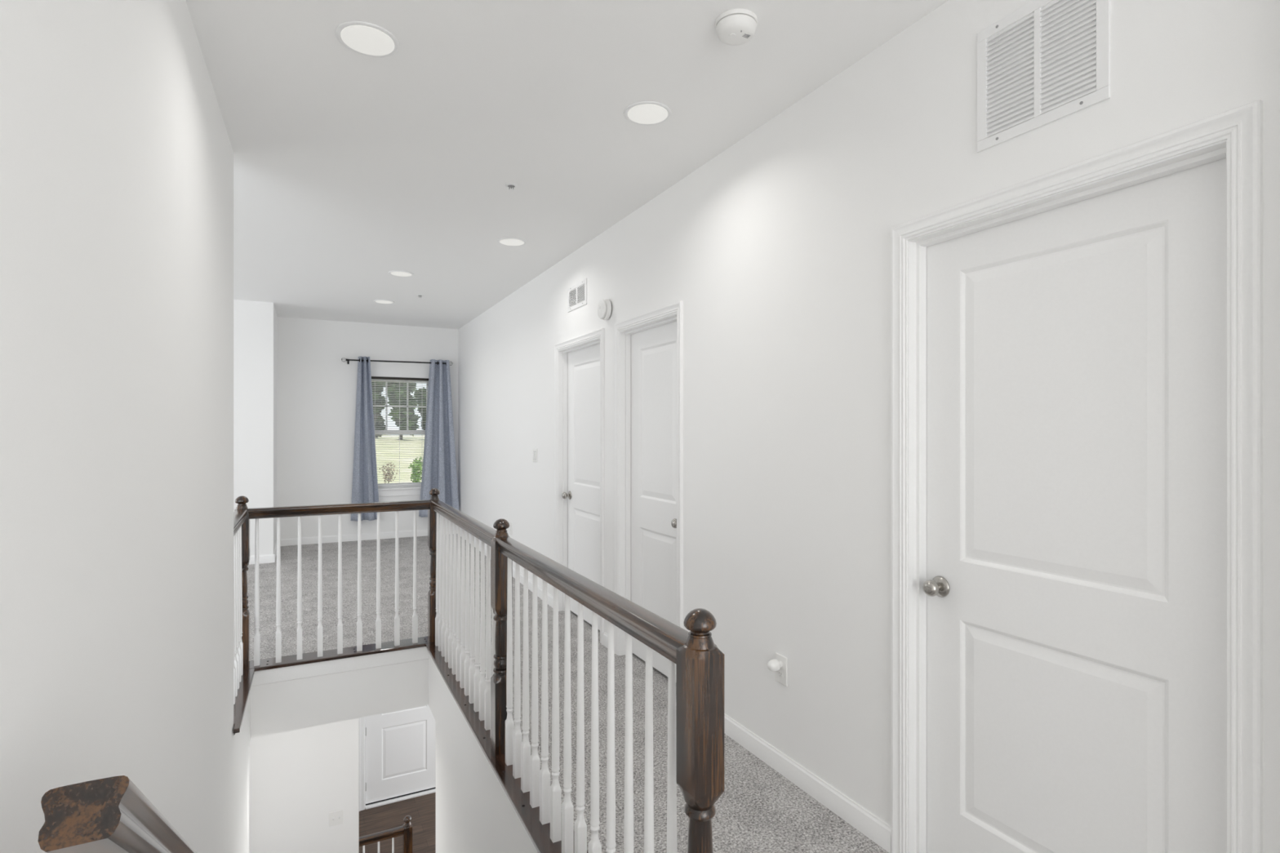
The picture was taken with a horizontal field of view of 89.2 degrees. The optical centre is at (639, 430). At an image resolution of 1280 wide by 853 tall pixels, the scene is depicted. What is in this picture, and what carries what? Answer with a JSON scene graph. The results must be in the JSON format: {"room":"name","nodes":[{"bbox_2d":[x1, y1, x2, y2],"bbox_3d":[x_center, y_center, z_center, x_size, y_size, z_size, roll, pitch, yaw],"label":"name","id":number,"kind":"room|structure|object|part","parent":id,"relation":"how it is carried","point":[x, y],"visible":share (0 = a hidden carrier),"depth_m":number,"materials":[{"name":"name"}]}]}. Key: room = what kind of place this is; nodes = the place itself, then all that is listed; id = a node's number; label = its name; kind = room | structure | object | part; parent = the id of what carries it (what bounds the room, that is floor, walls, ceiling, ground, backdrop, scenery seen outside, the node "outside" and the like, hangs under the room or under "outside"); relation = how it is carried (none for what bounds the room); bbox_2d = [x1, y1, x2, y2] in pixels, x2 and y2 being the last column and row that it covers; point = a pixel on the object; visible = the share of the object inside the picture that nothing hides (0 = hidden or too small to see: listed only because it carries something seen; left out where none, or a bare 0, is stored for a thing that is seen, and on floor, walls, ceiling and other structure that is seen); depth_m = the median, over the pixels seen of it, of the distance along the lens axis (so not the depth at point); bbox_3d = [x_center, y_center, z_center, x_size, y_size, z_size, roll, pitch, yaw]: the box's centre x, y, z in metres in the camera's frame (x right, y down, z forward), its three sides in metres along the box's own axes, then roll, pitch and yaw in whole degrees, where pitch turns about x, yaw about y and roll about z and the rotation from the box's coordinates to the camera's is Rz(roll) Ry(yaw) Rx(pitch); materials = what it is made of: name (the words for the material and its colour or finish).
{"room":"upstairs hallway","nodes":[
{"label":"upstairs hallway","id":0,"kind":"room"},
{"bbox_2d":[0,0,233,852],"bbox_3d":[-0.553,1.663,0.073,0.184,5.973,6.637,0,0,-26],"label":"wall","id":1,"kind":"structure","parent":0,"point":[117,153],"depth_m":1.28,"materials":[{"name":"white paint"}]},
{"bbox_2d":[37,775,196,852],"bbox_3d":[-1.487,1.771,2.333,0.124,2.686,3.567,0,0,-27],"label":"wall handrail","id":2,"kind":"object","parent":1,"relation":"attached to","point":[110,815],"visible":1,"depth_m":0.79,"materials":[{"name":"brown wood"}]},
{"bbox_2d":[233,697,249,852],"bbox_3d":[-2.608,3.050,4.189,0.220,3.199,2.566,0,0,-27],"label":"wall","id":3,"kind":"structure","parent":0,"point":[241,740],"depth_m":3.41,"materials":[{"name":"white paint"}]},
{"bbox_2d":[251,646,428,686],"bbox_3d":[-1.845,1.465,4.054,1.010,0.088,0.012,0,0,-27],"label":"trim","id":4,"kind":"structure","parent":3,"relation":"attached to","point":[346,664],"depth_m":4.03,"materials":[{"name":"white paint"}]},
{"bbox_2d":[233,299,276,555],"bbox_3d":[-5.822,0.049,6.191,4.086,2.743,0.930,0,0,-27],"label":"wall","id":5,"kind":"structure","parent":0,"point":[255,322],"depth_m":6.64,"materials":[{"name":"white paint"}]},
{"bbox_2d":[249,718,359,852],"bbox_3d":[-2.942,3.232,5.611,0.922,2.835,0.270,0,0,-27],"label":"wall","id":6,"kind":"structure","parent":0,"point":[299,777],"depth_m":5.51,"materials":[{"name":"white paint"}]},
{"bbox_2d":[328,809,343,826],"bbox_3d":[-2.627,3.355,5.613,0.110,0.118,0.014,0,0,-27],"label":"light switch","id":7,"kind":"object","parent":6,"relation":"attached to","point":[335,818],"visible":1,"depth_m":5.61,"materials":[{"name":"white plastic"}]},
{"bbox_2d":[276,316,457,538],"bbox_3d":[-5.192,0.049,7.121,6.254,2.743,0.150,0,0,-27],"label":"wall","id":8,"kind":"structure","parent":0,"point":[317,391],"depth_m":7.79,"materials":[{"name":"white paint"}]},
{"bbox_2d":[248,527,457,564],"bbox_3d":[-4.904,1.312,6.653,6.140,0.101,0.944,0,0,-27],"label":"baseboard","id":9,"kind":"structure","parent":8,"relation":"attached to","point":[389,535],"depth_m":7.80,"materials":[{"name":"white paint"}]},
{"bbox_2d":[341,357,453,365],"bbox_3d":[-3.007,-0.848,8.081,1.300,0.080,0.134,0,0,-27],"label":"curtain rod","id":10,"kind":"object","parent":8,"relation":"attached to","point":[343,359],"visible":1,"depth_m":8.00,"materials":[{"name":"black metal"}]},
{"bbox_2d":[351,355,380,521],"bbox_3d":[-3.332,0.097,7.875,0.325,1.986,0.132,0,0,-27],"label":"curtain","id":11,"kind":"object","parent":10,"relation":"hanging from","point":[365,482],"visible":0.96,"depth_m":7.86,"materials":[{"name":"blue fabric"}]},
{"bbox_3d":[-2.990,-0.854,8.047,1.180,0.017,0.017,-1,0,-27],"label":"rod","id":12,"kind":"part","parent":10,"relation":"part of","materials":[{"name":"black metal"}]},
{"bbox_2d":[418,359,459,517],"bbox_3d":[-2.561,0.092,8.270,0.483,1.986,0.139,0,0,-27],"label":"curtain","id":13,"kind":"object","parent":10,"relation":"hanging from","point":[439,463],"visible":0.86,"depth_m":8.28,"materials":[{"name":"blue fabric"}]},
{"bbox_2d":[371,378,428,497],"bbox_3d":[-3.060,0.075,8.196,0.920,1.490,0.180,0,0,-27],"label":"window","id":14,"kind":"structure","parent":8,"relation":"in","point":[411,490],"depth_m":8.20,"materials":[{"name":"white paint"}]},
{"bbox_3d":[-3.044,0.731,8.165,0.920,0.023,0.110,0,0,-27],"label":"sill","id":15,"kind":"part","parent":14,"relation":"part of","materials":[{"name":"white paint"}]},
{"bbox_3d":[-3.083,0.025,8.241,0.840,1.390,0.080,0,0,-27],"label":"frame","id":16,"kind":"part","parent":14,"relation":"part of","materials":[{"name":"white paint"}]},
{"bbox_2d":[371,376,428,486],"bbox_3d":[-3.049,0.012,8.174,0.828,1.363,0.028,0,0,-27],"label":"window blind","id":17,"kind":"object","parent":14,"relation":"attached to","point":[372,377],"visible":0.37,"depth_m":8.19,"materials":[{"name":"white plastic"}]},
{"bbox_3d":[-3.289,0.021,8.051,0.002,1.322,0.026,0,0,-27],"label":"ladder cord","id":18,"kind":"part","parent":17,"relation":"part of","materials":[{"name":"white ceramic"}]},
{"bbox_3d":[-3.031,0.021,8.183,0.002,1.322,0.026,0,0,-27],"label":"ladder cord","id":19,"kind":"part","parent":17,"relation":"part of","materials":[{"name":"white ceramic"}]},
{"bbox_3d":[-3.049,0.688,8.174,0.828,0.012,0.024,0,0,-27],"label":"rail","id":20,"kind":"part","parent":17,"relation":"part of","materials":[{"name":"white plastic"}]},
{"bbox_3d":[-3.092,-0.298,8.259,0.780,0.704,0.030,0,0,-27],"label":"sash","id":21,"kind":"part","parent":14,"relation":"part of","materials":[{"name":"white paint"}]},
{"bbox_3d":[-3.077,0.347,8.228,0.780,0.706,0.032,0,0,-27],"label":"sash","id":22,"kind":"part","parent":14,"relation":"part of","materials":[{"name":"white paint"}]},
{"bbox_2d":[248,653,537,852],"bbox_3d":[-1.373,1.633,2.459,8.600,0.365,11.630,0,0,-27],"label":"wall","id":23,"kind":"structure","parent":0,"point":[274,708],"depth_m":3.91,"materials":[{"name":"white paint"}]},
{"bbox_2d":[359,792,435,852],"bbox_3d":[-0.526,4.675,4.973,4.800,0.050,8.130,0,0,-27],"label":"floor","id":24,"kind":"structure","parent":0,"point":[421,809],"depth_m":7.70,"materials":[{"name":"brown wood"}]},
{"bbox_2d":[359,815,412,852],"bbox_3d":[-2.356,4.133,5.995,0.472,1.034,0.100,0,0,-27],"label":"railing","id":25,"kind":"object","parent":24,"relation":"on","point":[406,830],"visible":0.99,"depth_m":6.02,"materials":[{"name":"brown wood"}]},
{"bbox_3d":[-2.390,3.740,5.978,0.397,0.061,0.063,0,0,-27],"label":"handrail","id":26,"kind":"part","parent":25,"relation":"part of","materials":[{"name":"brown wood"}]},
{"bbox_3d":[-2.180,4.146,6.086,0.075,0.971,0.075,0,0,-27],"label":"newel post","id":27,"kind":"part","parent":25,"relation":"part of","materials":[{"name":"brown wood"}]},
{"bbox_2d":[435,722,493,852],"bbox_3d":[-0.499,3.232,2.660,0.115,2.835,3.190,0,0,-27],"label":"wall","id":28,"kind":"structure","parent":0,"point":[459,828],"depth_m":3.58,"materials":[{"name":"white paint"}]},
{"bbox_2d":[234,533,888,852],"bbox_3d":[-2.150,1.397,2.061,6.854,0.105,11.630,0,0,-27],"label":"floor","id":29,"kind":"structure","parent":0,"point":[758,810],"depth_m":3.58,"materials":[{"name":"grey carpet"}]},
{"bbox_2d":[233,488,724,852],"bbox_3d":[-1.115,0.903,2.626,1.251,1.034,3.490,0,0,-27],"label":"balustrade","id":30,"kind":"object","parent":29,"relation":"on","point":[457,629],"visible":0.95,"depth_m":2.42,"materials":[{"name":"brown wood"}]},
{"bbox_3d":[-2.154,0.492,3.446,0.063,0.061,0.831,0,0,-27],"label":"handrail","id":31,"kind":"part","parent":30,"relation":"part of","materials":[{"name":"brown wood"}]},
{"bbox_3d":[-2.353,0.916,3.834,0.075,0.971,0.075,0,0,-27],"label":"newel post","id":32,"kind":"part","parent":30,"relation":"part of","materials":[{"name":"brown wood"}]},
{"bbox_3d":[-2.134,1.409,3.402,0.145,0.020,0.863,0,0,-27],"label":"plate","id":33,"kind":"part","parent":30,"relation":"part of","materials":[{"name":"brown wood"}]},
{"bbox_3d":[-1.863,0.492,4.085,1.061,0.061,0.063,0,0,-27],"label":"handrail","id":34,"kind":"part","parent":30,"relation":"part of","materials":[{"name":"brown wood"}]},
{"bbox_3d":[-1.875,1.409,4.109,1.251,0.020,0.157,0,0,-27],"label":"plate","id":35,"kind":"part","parent":30,"relation":"part of","materials":[{"name":"brown wood"}]},
{"bbox_3d":[-1.373,0.916,4.336,0.075,0.971,0.075,0,0,-27],"label":"newel post","id":36,"kind":"part","parent":30,"relation":"part of","materials":[{"name":"brown wood"}]},
{"bbox_3d":[-0.990,0.492,3.589,0.063,0.061,1.640,0,0,-27],"label":"handrail","id":37,"kind":"part","parent":30,"relation":"part of","materials":[{"name":"brown wood"}]},
{"bbox_3d":[-0.607,0.916,2.841,0.075,0.971,0.075,0,0,-27],"label":"newel post","id":38,"kind":"part","parent":30,"relation":"part of","materials":[{"name":"brown wood"}]},
{"bbox_3d":[-0.586,1.409,2.808,0.143,0.020,3.333,0,0,-27],"label":"plate","id":39,"kind":"part","parent":30,"relation":"part of","materials":[{"name":"brown wood"}]},
{"bbox_3d":[-0.238,0.492,2.122,0.063,0.061,1.575,0,0,-27],"label":"handrail","id":40,"kind":"part","parent":30,"relation":"part of","materials":[{"name":"brown wood"}]},
{"bbox_3d":[0.130,0.916,1.404,0.075,0.971,0.075,0,0,-27],"label":"newel post","id":41,"kind":"part","parent":30,"relation":"part of","materials":[{"name":"brown wood"}]},
{"bbox_2d":[426,649,537,852],"bbox_3d":[-0.621,1.438,2.758,0.014,0.034,3.435,0,0,-27],"label":"trim","id":42,"kind":"structure","parent":29,"relation":"attached to","point":[427,650],"depth_m":2.77,"materials":[{"name":"white paint"}]},
{"bbox_2d":[185,0,948,328],"bbox_3d":[-2.173,-1.383,2.106,7.054,0.120,11.930,0,0,-27],"label":"ceiling","id":43,"kind":"structure","parent":0,"point":[351,169],"depth_m":2.75,"materials":[{"name":"white paint"}]},
{"bbox_2d":[335,21,399,57],"bbox_3d":[-0.920,-1.318,2.194,0.200,0.008,0.200,0,0,-27],"label":"recessed light","id":44,"kind":"object","parent":43,"relation":"in","point":[366,38],"visible":1,"depth_m":2.18,"materials":[{"name":"white plastic"}]},
{"bbox_2d":[373,299,395,303],"bbox_3d":[-2.620,-1.318,6.650,0.200,0.008,0.200,0,0,-27],"label":"recessed light","id":45,"kind":"object","parent":43,"relation":"in","point":[380,301],"visible":1,"depth_m":6.61,"materials":[{"name":"white plastic"}]},
{"bbox_2d":[375,300,393,303],"bbox_3d":[-2.620,-1.318,6.650,0.168,0.008,0.168,0,0,-27],"label":"diffuser","id":46,"kind":"object","parent":45,"relation":"attached to","point":[376,301],"depth_m":6.63,"materials":[{"name":"white plastic"}]},
{"bbox_2d":[388,270,413,276],"bbox_3d":[-2.010,-1.318,5.460,0.200,0.008,0.200,0,0,-27],"label":"recessed light","id":47,"kind":"object","parent":43,"relation":"in","point":[396,273],"visible":1,"depth_m":5.44,"materials":[{"name":"white plastic"}]},
{"bbox_2d":[390,271,411,276],"bbox_3d":[-2.010,-1.318,5.460,0.168,0.008,0.168,0,0,-27],"label":"diffuser","id":48,"kind":"object","parent":47,"relation":"attached to","point":[395,273],"depth_m":5.44,"materials":[{"name":"white plastic"}]},
{"bbox_2d":[504,182,518,191],"bbox_3d":[-0.693,-1.308,3.494,0.072,0.028,0.072,0,0,-27],"label":"sprinkler head","id":49,"kind":"object","parent":43,"relation":"attached to","point":[509,185],"visible":1,"depth_m":3.48},
{"bbox_2d":[497,237,526,246],"bbox_3d":[-0.896,-1.318,4.540,0.200,0.008,0.200,0,0,-27],"label":"recessed light","id":50,"kind":"object","parent":43,"relation":"in","point":[513,242],"visible":1,"depth_m":4.52,"materials":[{"name":"white plastic"}]},
{"bbox_2d":[499,238,524,245],"bbox_3d":[-0.896,-1.318,4.540,0.168,0.008,0.168,0,0,-27],"label":"diffuser","id":51,"kind":"object","parent":50,"relation":"attached to","point":[507,242],"depth_m":4.52,"materials":[{"name":"white plastic"}]},
{"bbox_2d":[623,101,671,124],"bbox_3d":[0.032,-1.318,2.703,0.200,0.008,0.200,0,0,-27],"label":"recessed light","id":52,"kind":"object","parent":43,"relation":"in","point":[642,113],"visible":1,"depth_m":2.69,"materials":[{"name":"white plastic"}]},
{"bbox_2d":[715,8,757,45],"bbox_3d":[0.311,-1.296,2.100,0.136,0.054,0.136,0,0,-27],"label":"smoke detector","id":53,"kind":"object","parent":43,"relation":"attached to","point":[733,27],"visible":1,"depth_m":2.06,"materials":[{"name":"white plastic"}]},
{"bbox_2d":[457,0,1279,852],"bbox_3d":[0.294,0.049,3.398,0.115,2.743,11.780,0,0,-27],"label":"wall","id":54,"kind":"structure","parent":0,"point":[775,250],"depth_m":2.51,"materials":[{"name":"white paint"}]},
{"bbox_2d":[509,521,512,534],"bbox_3d":[-1.248,0.945,6.271,0.008,0.118,0.074,0,0,-27],"label":"wall outlet","id":55,"kind":"object","parent":54,"relation":"attached to","point":[510,522],"visible":1,"depth_m":6.27,"materials":[{"name":"white plastic"}]},
{"bbox_2d":[532,448,537,462],"bbox_3d":[-0.911,0.213,5.611,0.011,0.117,0.117,0,0,-27],"label":"light switch","id":56,"kind":"object","parent":54,"relation":"attached to","point":[534,450],"visible":1,"depth_m":5.61,"materials":[{"name":"white plastic"}]},
{"bbox_2d":[567,278,586,312],"bbox_3d":[-0.462,-0.984,4.737,0.009,0.182,0.370,0,0,-27],"label":"air vent","id":57,"kind":"object","parent":54,"relation":"in","point":[576,293],"visible":1,"depth_m":4.73,"materials":[{"name":"white metal"}]},
{"bbox_2d":[554,328,604,644],"bbox_3d":[-0.407,0.370,4.747,0.132,2.100,0.940,0,0,-27],"label":"door","id":58,"kind":"structure","parent":54,"relation":"in","point":[579,361],"depth_m":4.86,"materials":[{"name":"white paint"}]},
{"bbox_3d":[-0.574,0.505,5.049,0.064,0.052,0.052,0,0,-27],"label":"knob","id":59,"kind":"part","parent":58,"relation":"part of","materials":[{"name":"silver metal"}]},
{"bbox_3d":[-0.373,0.393,4.764,0.035,2.019,0.814,0,0,-27],"label":"panel","id":60,"kind":"part","parent":58,"relation":"part of","materials":[{"name":"white paint"}]},
{"bbox_2d":[597,298,612,319],"bbox_3d":[-0.234,-0.792,4.240,0.057,0.138,0.138,0,0,-27],"label":"smoke detector","id":61,"kind":"object","parent":54,"relation":"attached to","point":[604,308],"visible":1,"depth_m":4.20,"materials":[{"name":"white plastic"}]},
{"bbox_2d":[613,300,683,683],"bbox_3d":[0.081,0.370,3.795,0.132,2.100,0.830,0,0,-27],"label":"door","id":62,"kind":"structure","parent":54,"relation":"in","point":[648,347],"depth_m":3.88,"materials":[{"name":"white paint"}]},
{"bbox_3d":[0.115,0.393,3.812,0.035,2.019,0.704,0,0,-27],"label":"panel","id":63,"kind":"part","parent":62,"relation":"part of","materials":[{"name":"white paint"}]},
{"bbox_3d":[0.203,0.505,3.531,0.064,0.052,0.052,0,0,-27],"label":"knob","id":64,"kind":"part","parent":62,"relation":"part of","materials":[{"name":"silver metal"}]},
{"bbox_2d":[460,528,891,852],"bbox_3d":[-0.533,1.341,4.870,0.014,0.158,8.105,0,0,-27],"label":"baseboard","id":65,"kind":"structure","parent":54,"relation":"attached to","point":[879,832],"depth_m":2.54,"materials":[{"name":"white paint"}]},
{"bbox_2d":[774,652,786,686],"bbox_3d":[0.586,0.992,2.695,0.008,0.118,0.074,0,0,-27],"label":"wall outlet","id":66,"kind":"object","parent":54,"relation":"attached to","point":[780,676],"visible":0.82,"depth_m":2.68,"materials":[{"name":"white plastic"}]},
{"bbox_2d":[767,658,782,671],"bbox_3d":[0.555,0.970,2.679,0.061,0.049,0.049,0,0,-27],"label":"night light","id":67,"kind":"object","parent":66,"relation":"attached to","point":[774,665],"visible":1,"depth_m":2.66,"materials":[{"name":"white plastic"}]},
{"bbox_2d":[777,670,782,678],"bbox_3d":[0.583,1.012,2.693,0.002,0.033,0.033,0,0,-27],"label":"receptacle","id":68,"kind":"object","parent":66,"relation":"attached to","point":[780,672],"depth_m":2.69,"materials":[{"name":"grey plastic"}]},
{"bbox_2d":[977,0,1110,152],"bbox_3d":[1.071,-0.991,1.747,0.009,0.349,0.353,0,0,-27],"label":"air vent","id":69,"kind":"object","parent":54,"relation":"in","point":[1045,62],"visible":1,"depth_m":1.74,"materials":[{"name":"white metal"}]},
{"bbox_2d":[891,99,1262,852],"bbox_3d":[1.113,0.370,1.781,0.132,2.100,0.945,0,0,-27],"label":"door","id":70,"kind":"structure","parent":54,"relation":"in","point":[1077,348],"depth_m":1.71,"materials":[{"name":"white paint"}]},
{"bbox_3d":[0.945,0.505,2.085,0.064,0.052,0.052,0,0,-27],"label":"knob","id":71,"kind":"part","parent":70,"relation":"part of","materials":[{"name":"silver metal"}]},
{"bbox_3d":[-2.366,3.233,8.563,4.800,2.835,0.140,0,0,-27],"label":"wall","id":72,"kind":"structure","parent":0,"visible":0},
{"bbox_2d":[359,705,435,811],"bbox_3d":[-2.987,3.576,8.230,1.078,2.148,0.147,0,0,-27],"label":"door","id":73,"kind":"structure","parent":72,"relation":"in","point":[397,748],"depth_m":8.16,"materials":[{"name":"white paint"}]},
{"bbox_3d":[-2.987,3.576,8.230,1.078,2.148,0.147,0,0,-27],"label":"frame","id":74,"kind":"part","parent":73,"relation":"part of","materials":[{"name":"white paint"}]},
{"label":"outside","id":75,"kind":"structure","parent":0,"visible":0},
{"bbox_2d":[375,435,424,483],"bbox_3d":[-15.409,2.583,32.477,46.200,4.677,54.000,0,0,-27],"label":"lawn","id":76,"kind":"structure","parent":75,"point":[421,443],"depth_m":31.94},
{"bbox_2d":[371,381,385,438],"bbox_3d":[-17.565,-4.240,42.886,2.034,9.757,2.862,0,0,27],"label":"tree","id":77,"kind":"object","parent":76,"relation":"on","point":[381,390],"visible":0.14,"depth_m":42.53,"materials":[{"name":"green plant"}]},
{"bbox_2d":[378,462,397,483],"bbox_3d":[-9.128,1.730,23.685,0.749,1.153,0.574,0,0,33],"label":"bush","id":78,"kind":"object","parent":76,"relation":"on","point":[387,470],"visible":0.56,"depth_m":23.60,"materials":[{"name":"green plant"}]},
{"bbox_2d":[381,381,420,439],"bbox_3d":[-14.311,-3.060,39.243,2.547,7.310,2.949,0,0,-27],"label":"tree","id":79,"kind":"object","parent":76,"relation":"on","point":[415,416],"visible":0.24,"depth_m":38.48,"materials":[{"name":"green plant"}]},
{"bbox_2d":[408,457,422,482],"bbox_3d":[-8.378,1.612,24.376,0.590,1.340,0.858,0,0,-37],"label":"bush","id":80,"kind":"object","parent":76,"relation":"on","point":[416,469],"visible":0.58,"depth_m":24.32,"materials":[{"name":"green plant"}]},
{"bbox_2d":[413,386,426,430],"bbox_3d":[-14.295,-3.998,44.517,2.582,9.498,2.521,0,0,0],"label":"tree","id":81,"kind":"object","parent":76,"relation":"on","point":[424,415],"visible":0.06,"depth_m":43.92,"materials":[{"name":"green plant"}]}
]}

